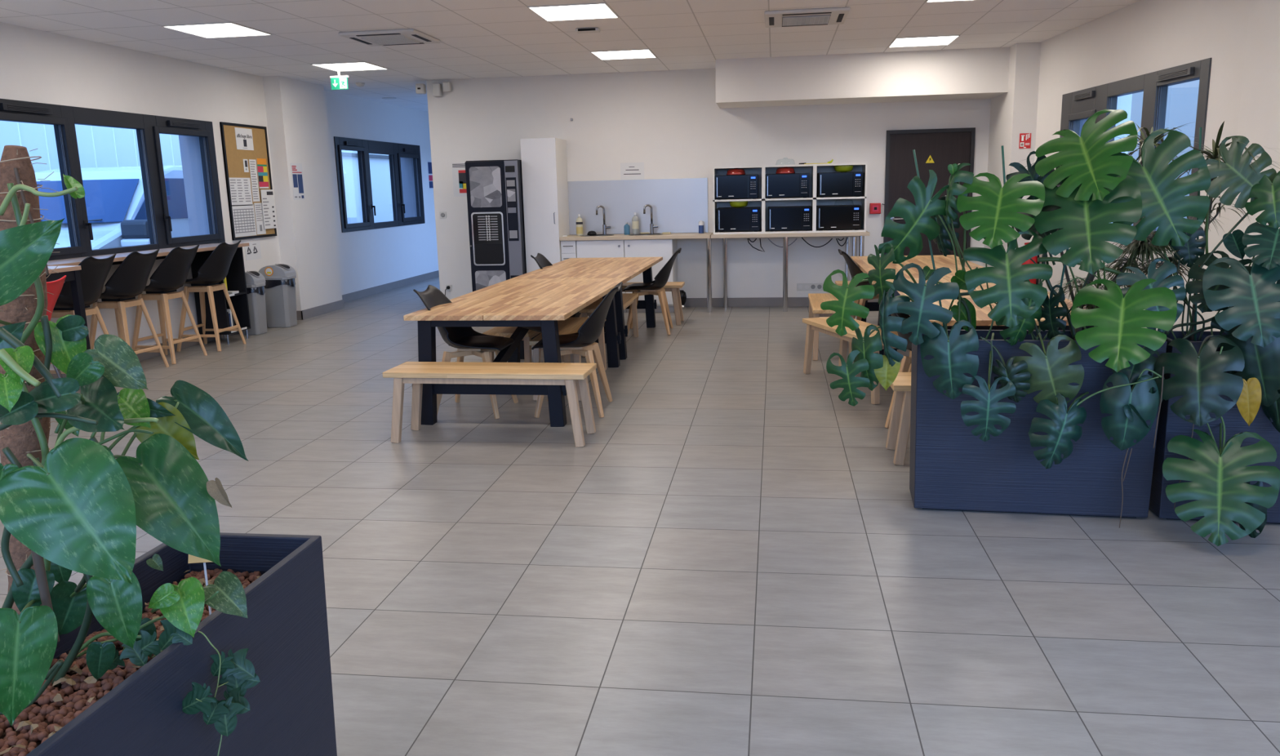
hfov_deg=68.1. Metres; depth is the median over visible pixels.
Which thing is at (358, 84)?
smoke detector
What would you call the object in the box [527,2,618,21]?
recessed light
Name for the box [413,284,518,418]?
shell chair
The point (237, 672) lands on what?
ivy
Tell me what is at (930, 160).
warning sign
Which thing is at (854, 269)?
shell chair
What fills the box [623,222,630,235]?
soap bottle
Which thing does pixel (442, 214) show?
thermostat
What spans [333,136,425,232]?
window
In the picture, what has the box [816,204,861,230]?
microwave
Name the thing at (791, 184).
microwave
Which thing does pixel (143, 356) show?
baseboard
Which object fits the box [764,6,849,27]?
air conditioner
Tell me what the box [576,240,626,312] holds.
base cabinet
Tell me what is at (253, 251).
notice
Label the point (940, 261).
dining table
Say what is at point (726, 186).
microwave
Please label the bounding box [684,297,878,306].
baseboard
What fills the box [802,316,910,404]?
bench
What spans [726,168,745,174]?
food cover
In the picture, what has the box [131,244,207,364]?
bar stool
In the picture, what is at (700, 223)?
spray can
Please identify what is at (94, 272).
bar stool
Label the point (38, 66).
wall
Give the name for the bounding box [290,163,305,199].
poster
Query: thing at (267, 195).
sheet
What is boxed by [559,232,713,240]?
countertop
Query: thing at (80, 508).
pothos
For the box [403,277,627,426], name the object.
dining table
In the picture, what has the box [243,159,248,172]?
leaflet
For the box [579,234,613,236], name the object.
sink
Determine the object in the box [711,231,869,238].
countertop
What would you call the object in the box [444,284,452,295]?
wall socket
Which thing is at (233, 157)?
notice board
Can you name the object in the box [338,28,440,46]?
air conditioner
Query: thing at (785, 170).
food cover
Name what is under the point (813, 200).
shelf unit
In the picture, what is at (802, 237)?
power cable
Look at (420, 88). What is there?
emergency light
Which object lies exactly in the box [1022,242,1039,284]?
fire extinguisher
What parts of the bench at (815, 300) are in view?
leg, leg, seat, rail, leg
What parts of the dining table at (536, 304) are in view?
leg, rail, leg, leg, leg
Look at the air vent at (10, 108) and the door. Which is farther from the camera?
the door
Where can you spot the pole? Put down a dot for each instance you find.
(22, 439)
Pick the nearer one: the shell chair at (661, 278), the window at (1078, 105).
the window at (1078, 105)
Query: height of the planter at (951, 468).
0.783 m
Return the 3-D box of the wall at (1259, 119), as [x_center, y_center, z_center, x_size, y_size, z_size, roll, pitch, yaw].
[3.958,-1.050,5.059,0.670,2.790,1.850,0,12,8]
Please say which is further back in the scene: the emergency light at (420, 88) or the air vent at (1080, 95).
the emergency light at (420, 88)
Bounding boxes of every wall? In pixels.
[0,22,280,369]
[262,75,342,311]
[324,90,438,294]
[426,68,991,299]
[982,41,1132,266]
[1030,0,1250,331]
[1217,0,1279,331]
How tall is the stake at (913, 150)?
0.848 m
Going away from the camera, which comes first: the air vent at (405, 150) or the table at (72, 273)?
the table at (72, 273)
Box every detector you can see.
[355,82,364,87]
[575,26,599,33]
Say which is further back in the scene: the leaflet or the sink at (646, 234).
the sink at (646, 234)
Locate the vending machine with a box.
[465,159,526,291]
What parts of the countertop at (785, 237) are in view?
leg, leg, leg, leg, leg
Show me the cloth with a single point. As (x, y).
(832, 160)
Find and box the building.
[35,165,190,249]
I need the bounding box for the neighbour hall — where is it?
[1128,80,1199,218]
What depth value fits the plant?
4.07 m
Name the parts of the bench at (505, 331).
leg, seat, leg, leg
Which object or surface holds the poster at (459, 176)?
attached to the wall at (672, 122)
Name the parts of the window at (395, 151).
sash, handle, handle, sash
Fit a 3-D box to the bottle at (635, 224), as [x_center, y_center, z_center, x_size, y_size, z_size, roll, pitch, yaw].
[-0.055,-1.854,11.359,0.082,0.260,0.064,0,12,8]
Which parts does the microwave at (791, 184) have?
control panel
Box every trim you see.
[178,135,209,235]
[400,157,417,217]
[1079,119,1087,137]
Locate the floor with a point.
(736, 559)
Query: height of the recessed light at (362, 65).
0.009 m
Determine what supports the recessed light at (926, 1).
in the ceiling
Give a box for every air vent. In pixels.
[0,102,53,115]
[167,120,200,128]
[344,141,359,146]
[403,148,414,152]
[1073,90,1094,101]
[1155,66,1194,82]
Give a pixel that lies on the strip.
(800, 286)
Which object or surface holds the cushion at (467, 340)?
on the shell chair at (468, 341)
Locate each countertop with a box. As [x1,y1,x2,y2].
[47,242,248,266]
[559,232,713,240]
[559,232,713,312]
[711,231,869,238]
[711,231,869,311]
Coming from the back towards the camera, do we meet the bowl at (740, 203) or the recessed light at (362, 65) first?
the bowl at (740, 203)
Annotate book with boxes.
[226,309,232,326]
[228,313,231,326]
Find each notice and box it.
[244,240,262,260]
[620,162,644,179]
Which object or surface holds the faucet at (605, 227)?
on the countertop at (682, 235)
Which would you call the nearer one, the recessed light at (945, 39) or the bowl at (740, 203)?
the recessed light at (945, 39)
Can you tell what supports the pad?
on the countertop at (682, 235)
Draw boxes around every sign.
[329,69,348,89]
[924,154,934,163]
[1018,133,1031,148]
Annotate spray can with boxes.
[698,220,703,233]
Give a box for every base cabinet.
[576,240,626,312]
[624,239,677,312]
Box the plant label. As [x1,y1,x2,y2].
[187,554,213,614]
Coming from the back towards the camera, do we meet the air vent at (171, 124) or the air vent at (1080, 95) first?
the air vent at (171, 124)
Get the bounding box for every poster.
[256,158,268,188]
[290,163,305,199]
[426,160,433,189]
[451,162,466,196]
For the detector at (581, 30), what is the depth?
8.02 m
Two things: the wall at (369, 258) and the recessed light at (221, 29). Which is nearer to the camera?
the recessed light at (221, 29)
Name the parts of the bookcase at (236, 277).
shelf, shelf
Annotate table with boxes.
[45,265,90,350]
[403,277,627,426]
[510,257,662,359]
[850,254,983,355]
[875,277,1097,355]
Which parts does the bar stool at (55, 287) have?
leg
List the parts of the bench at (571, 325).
leg, seat, leg, leg, leg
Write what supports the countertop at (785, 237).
on the floor
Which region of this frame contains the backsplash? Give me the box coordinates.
[567,177,707,234]
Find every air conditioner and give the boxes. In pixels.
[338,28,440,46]
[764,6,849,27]
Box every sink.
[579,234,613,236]
[628,233,662,235]
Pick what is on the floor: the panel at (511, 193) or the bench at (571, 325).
the bench at (571, 325)
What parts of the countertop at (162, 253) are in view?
wall rail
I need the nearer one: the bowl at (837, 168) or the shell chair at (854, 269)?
the shell chair at (854, 269)
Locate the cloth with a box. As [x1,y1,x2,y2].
[799,159,833,164]
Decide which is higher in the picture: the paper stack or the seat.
the seat
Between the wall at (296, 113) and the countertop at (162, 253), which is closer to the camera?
the countertop at (162, 253)
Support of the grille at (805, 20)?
attached to the air conditioner at (833, 15)
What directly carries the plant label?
in the pebbles
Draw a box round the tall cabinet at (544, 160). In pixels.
[520,137,569,272]
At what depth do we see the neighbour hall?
30.63 m
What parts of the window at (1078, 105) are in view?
sash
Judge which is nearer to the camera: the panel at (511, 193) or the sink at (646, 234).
the panel at (511, 193)
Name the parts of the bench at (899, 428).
leg, seat, leg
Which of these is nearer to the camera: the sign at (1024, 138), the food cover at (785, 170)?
the sign at (1024, 138)
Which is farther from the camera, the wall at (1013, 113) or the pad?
the pad
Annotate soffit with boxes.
[715,47,1009,108]
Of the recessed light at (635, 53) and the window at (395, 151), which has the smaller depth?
the recessed light at (635, 53)
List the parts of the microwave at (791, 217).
door, control panel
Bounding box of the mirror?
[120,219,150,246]
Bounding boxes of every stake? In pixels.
[912,149,946,334]
[1001,145,1008,246]
[1049,248,1068,340]
[1194,127,1201,341]
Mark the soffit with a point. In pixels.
(974, 73)
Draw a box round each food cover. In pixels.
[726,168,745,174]
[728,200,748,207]
[775,166,795,173]
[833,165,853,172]
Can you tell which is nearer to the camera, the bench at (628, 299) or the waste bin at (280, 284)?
the bench at (628, 299)
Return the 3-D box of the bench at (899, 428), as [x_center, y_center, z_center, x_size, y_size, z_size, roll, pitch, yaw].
[1.930,0.215,5.006,1.210,0.433,0.350,0,11,7]
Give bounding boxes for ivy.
[108,619,260,755]
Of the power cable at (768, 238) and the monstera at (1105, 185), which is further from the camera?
the power cable at (768, 238)
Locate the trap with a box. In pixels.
[680,289,686,309]
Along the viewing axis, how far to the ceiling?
8.18 m
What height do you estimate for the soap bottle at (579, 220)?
0.255 m
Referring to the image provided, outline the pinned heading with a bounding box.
[234,127,253,150]
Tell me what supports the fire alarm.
attached to the wall at (672, 122)
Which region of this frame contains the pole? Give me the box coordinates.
[0,145,59,614]
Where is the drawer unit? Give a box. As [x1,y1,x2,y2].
[560,240,577,261]
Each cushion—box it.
[448,335,506,346]
[537,334,594,344]
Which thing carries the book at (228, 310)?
on the bookcase at (236, 277)
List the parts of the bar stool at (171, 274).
leg, mount plate, under frame, leg, leg, leg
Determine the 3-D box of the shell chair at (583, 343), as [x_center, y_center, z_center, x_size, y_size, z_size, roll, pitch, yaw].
[-0.405,-0.199,6.298,0.577,0.844,0.499,0,11,5]
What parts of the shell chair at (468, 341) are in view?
leg, leg, under frame, leg, leg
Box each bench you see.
[382,361,596,447]
[482,320,564,362]
[528,316,606,400]
[578,281,684,324]
[578,293,638,357]
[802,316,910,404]
[808,293,854,360]
[835,280,875,287]
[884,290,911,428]
[885,372,911,465]
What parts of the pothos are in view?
stem, stem, stem, stem, stem, stem, stem, stem, stem, stem, stem, stem, stem, stem, stem, stem, stem, stem, stem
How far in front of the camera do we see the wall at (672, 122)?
11.31 m
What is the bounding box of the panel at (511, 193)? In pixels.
[506,188,515,201]
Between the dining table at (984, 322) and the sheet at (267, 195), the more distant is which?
the sheet at (267, 195)
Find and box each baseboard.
[51,331,239,378]
[296,299,344,319]
[342,270,439,302]
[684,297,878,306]
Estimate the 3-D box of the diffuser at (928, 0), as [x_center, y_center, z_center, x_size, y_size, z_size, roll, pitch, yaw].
[2.420,-2.796,6.861,0.570,0.004,0.594,0,12,8]
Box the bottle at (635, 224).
[631,212,639,234]
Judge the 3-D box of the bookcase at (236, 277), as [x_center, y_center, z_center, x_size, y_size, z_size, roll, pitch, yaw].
[-4.278,-0.849,9.684,0.322,0.957,0.418,0,12,8]
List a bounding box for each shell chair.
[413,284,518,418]
[530,253,589,317]
[531,281,622,417]
[623,248,681,335]
[838,248,879,320]
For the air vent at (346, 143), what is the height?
0.052 m
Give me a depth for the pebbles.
1.49 m
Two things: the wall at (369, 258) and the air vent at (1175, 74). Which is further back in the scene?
the wall at (369, 258)
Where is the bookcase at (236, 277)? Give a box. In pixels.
[191,246,250,344]
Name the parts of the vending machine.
picture panel, selection panel, panel frame, picture panel, control plate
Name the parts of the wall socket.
plate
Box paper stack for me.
[227,290,239,293]
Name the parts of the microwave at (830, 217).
control panel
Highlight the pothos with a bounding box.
[0,168,248,725]
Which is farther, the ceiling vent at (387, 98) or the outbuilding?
the outbuilding
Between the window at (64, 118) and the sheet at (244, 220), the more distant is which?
the sheet at (244, 220)
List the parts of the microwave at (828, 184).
control panel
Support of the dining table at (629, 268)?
on the floor
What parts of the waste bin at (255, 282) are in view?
lid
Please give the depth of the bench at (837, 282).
9.86 m
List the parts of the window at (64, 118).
sash, handle, handle, sash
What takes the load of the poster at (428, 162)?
attached to the wall at (369, 258)
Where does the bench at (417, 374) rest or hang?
on the floor
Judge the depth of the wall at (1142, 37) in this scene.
7.13 m
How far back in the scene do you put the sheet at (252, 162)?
10.58 m
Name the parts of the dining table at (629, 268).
leg, leg, leg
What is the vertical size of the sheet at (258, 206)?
0.350 m
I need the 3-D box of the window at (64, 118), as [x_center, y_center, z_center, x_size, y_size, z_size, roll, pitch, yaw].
[-4.636,-1.729,8.390,0.160,1.240,3.160,0,12,8]
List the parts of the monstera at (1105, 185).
stem, stem, stem, stem, stem, stem, stem, stem, stem, stem, stem, stem, stem, stem, stem, stem, stem, stem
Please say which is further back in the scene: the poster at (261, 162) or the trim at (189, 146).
the poster at (261, 162)
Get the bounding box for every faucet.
[595,204,610,235]
[643,204,657,234]
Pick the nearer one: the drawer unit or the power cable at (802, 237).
the power cable at (802, 237)
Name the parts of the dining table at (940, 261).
leg, leg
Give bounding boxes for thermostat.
[439,211,446,218]
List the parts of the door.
handle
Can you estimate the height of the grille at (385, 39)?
0.015 m
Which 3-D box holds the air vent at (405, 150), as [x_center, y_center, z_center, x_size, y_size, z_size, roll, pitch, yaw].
[-3.699,-3.648,15.181,0.033,0.052,0.400,0,12,8]
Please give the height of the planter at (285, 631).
0.780 m
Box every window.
[0,98,225,260]
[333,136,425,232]
[1057,57,1212,242]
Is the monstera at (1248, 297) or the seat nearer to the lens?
the monstera at (1248, 297)
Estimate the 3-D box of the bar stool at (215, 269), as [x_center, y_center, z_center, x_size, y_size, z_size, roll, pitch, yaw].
[-4.192,-0.809,9.268,0.576,1.045,0.484,0,12,8]
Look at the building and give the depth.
10.59 m
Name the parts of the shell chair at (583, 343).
leg, under frame, leg, leg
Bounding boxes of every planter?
[0,532,337,755]
[909,329,1167,518]
[1149,330,1279,524]
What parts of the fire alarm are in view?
frame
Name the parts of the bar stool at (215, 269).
leg, leg, mount plate, under frame, leg, leg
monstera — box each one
[820,109,1210,528]
[1155,135,1279,546]
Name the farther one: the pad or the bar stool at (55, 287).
the pad
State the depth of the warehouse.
14.89 m
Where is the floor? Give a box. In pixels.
[0,276,1279,755]
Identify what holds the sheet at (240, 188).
attached to the notice board
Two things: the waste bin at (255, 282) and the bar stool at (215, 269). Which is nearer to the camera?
the bar stool at (215, 269)
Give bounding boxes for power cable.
[746,238,764,251]
[768,238,797,247]
[801,236,832,247]
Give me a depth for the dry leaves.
1.50 m
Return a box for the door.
[883,127,975,261]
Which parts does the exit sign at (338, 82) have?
panel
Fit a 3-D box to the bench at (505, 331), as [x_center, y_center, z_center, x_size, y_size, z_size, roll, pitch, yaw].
[-0.902,-0.239,7.596,0.350,0.433,1.210,0,12,8]
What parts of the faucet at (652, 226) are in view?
spout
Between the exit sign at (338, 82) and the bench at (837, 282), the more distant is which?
the exit sign at (338, 82)
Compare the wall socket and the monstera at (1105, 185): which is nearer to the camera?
the monstera at (1105, 185)
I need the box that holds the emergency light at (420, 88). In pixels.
[415,81,451,97]
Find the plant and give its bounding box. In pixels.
[1017,121,1279,340]
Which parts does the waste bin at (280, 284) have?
lid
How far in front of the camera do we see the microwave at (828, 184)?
10.65 m
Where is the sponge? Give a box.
[662,231,671,234]
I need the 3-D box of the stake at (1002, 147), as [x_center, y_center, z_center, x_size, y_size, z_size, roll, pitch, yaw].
[1.603,-0.566,4.119,0.102,0.867,0.009,3,12,20]
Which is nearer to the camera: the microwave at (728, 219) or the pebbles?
the pebbles
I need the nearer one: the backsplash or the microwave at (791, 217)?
the microwave at (791, 217)
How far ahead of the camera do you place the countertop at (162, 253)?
8.33 m
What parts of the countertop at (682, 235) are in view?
leg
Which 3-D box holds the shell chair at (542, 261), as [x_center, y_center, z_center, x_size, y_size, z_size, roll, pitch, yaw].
[-0.742,-0.799,9.313,0.576,0.844,0.499,0,12,8]
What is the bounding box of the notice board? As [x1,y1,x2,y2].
[219,121,276,239]
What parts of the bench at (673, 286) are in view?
seat, leg, leg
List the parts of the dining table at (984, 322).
rail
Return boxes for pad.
[586,231,596,235]
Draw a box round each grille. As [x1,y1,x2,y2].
[361,35,420,44]
[782,14,831,26]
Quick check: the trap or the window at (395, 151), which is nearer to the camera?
the trap
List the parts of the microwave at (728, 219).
door trim, door, control panel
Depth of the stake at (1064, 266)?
4.08 m
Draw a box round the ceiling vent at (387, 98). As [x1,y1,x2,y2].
[382,97,395,99]
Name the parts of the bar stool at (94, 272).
mount plate, under frame, leg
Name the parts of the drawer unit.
drawer, drawer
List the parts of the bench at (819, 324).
leg, leg, seat, leg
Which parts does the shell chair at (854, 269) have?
leg, leg, under frame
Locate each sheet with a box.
[229,177,253,206]
[231,204,257,237]
[248,159,259,201]
[253,202,266,234]
[260,189,276,229]
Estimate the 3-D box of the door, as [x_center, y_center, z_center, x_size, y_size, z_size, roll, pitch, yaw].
[3.340,-1.845,10.997,0.978,2.027,0.084,0,12,8]
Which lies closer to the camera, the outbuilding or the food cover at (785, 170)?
the food cover at (785, 170)
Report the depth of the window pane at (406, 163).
15.84 m
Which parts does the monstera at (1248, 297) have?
stem, stem, stem, stem, stem, stem, stem, stem, stem, stem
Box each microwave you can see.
[715,173,758,199]
[716,206,759,231]
[765,173,808,198]
[768,205,811,231]
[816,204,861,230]
[817,171,862,197]
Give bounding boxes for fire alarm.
[869,203,880,213]
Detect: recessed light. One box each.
[161,22,271,38]
[311,61,388,71]
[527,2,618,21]
[590,48,657,60]
[888,35,959,47]
[925,0,970,2]
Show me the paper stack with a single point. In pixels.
(228, 291)
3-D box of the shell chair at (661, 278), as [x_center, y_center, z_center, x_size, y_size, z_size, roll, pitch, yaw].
[0.133,-0.886,9.637,0.577,0.844,0.499,0,11,5]
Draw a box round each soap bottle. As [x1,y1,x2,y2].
[576,213,582,235]
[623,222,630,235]
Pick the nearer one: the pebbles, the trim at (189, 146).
the pebbles
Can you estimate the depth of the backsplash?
11.46 m
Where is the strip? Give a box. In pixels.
[796,283,822,290]
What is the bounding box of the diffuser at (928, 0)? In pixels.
[928,0,957,1]
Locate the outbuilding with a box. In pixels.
[342,151,393,223]
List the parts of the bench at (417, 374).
leg, leg, seat, leg, leg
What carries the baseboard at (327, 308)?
attached to the wall at (296, 113)
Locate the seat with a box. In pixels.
[626,282,663,288]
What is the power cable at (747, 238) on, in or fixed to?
hanging from the countertop at (785, 237)
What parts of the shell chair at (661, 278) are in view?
leg, leg, under frame, leg, leg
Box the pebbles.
[0,568,261,755]
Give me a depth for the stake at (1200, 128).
3.99 m
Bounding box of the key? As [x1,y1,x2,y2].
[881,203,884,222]
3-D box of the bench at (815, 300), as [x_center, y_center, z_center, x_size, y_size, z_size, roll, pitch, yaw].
[1.691,-0.469,8.425,0.350,0.433,1.210,0,12,8]
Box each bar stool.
[46,275,66,377]
[49,253,115,373]
[88,248,168,367]
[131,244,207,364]
[176,240,246,351]
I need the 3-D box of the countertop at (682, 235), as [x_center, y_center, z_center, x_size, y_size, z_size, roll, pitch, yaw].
[-0.015,-1.261,11.338,1.775,0.907,0.575,0,12,8]
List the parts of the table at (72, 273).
frame, leg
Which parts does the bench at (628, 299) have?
leg, seat, leg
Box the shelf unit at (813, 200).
[712,162,866,234]
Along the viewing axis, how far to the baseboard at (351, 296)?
14.42 m
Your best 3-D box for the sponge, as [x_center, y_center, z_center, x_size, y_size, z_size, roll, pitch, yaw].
[0.316,-1.719,11.251,0.100,0.022,0.060,0,12,8]
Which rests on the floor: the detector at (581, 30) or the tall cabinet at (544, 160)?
the tall cabinet at (544, 160)
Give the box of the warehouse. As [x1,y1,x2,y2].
[0,120,388,172]
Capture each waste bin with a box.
[241,270,266,334]
[258,263,297,327]
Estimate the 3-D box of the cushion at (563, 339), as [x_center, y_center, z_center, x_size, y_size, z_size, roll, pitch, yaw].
[-0.491,-0.252,6.296,0.380,0.031,0.410,0,11,5]
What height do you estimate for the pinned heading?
0.230 m
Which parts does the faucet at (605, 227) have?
spout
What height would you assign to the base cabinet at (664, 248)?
0.861 m
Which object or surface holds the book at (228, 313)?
on the bookcase at (236, 277)
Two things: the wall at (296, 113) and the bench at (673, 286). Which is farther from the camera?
the wall at (296, 113)
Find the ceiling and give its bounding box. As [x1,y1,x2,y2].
[0,0,1140,111]
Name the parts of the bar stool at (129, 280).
leg, mount plate, leg, under frame, leg, leg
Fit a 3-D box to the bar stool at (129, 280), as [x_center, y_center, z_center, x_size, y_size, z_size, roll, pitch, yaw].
[-4.383,-0.564,8.075,0.577,1.045,0.484,1,12,11]
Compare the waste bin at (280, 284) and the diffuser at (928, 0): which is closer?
the diffuser at (928, 0)
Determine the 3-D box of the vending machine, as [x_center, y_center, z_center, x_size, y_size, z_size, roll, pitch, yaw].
[-1.643,-1.679,11.347,0.615,1.800,0.714,0,12,8]
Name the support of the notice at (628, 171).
attached to the wall at (672, 122)

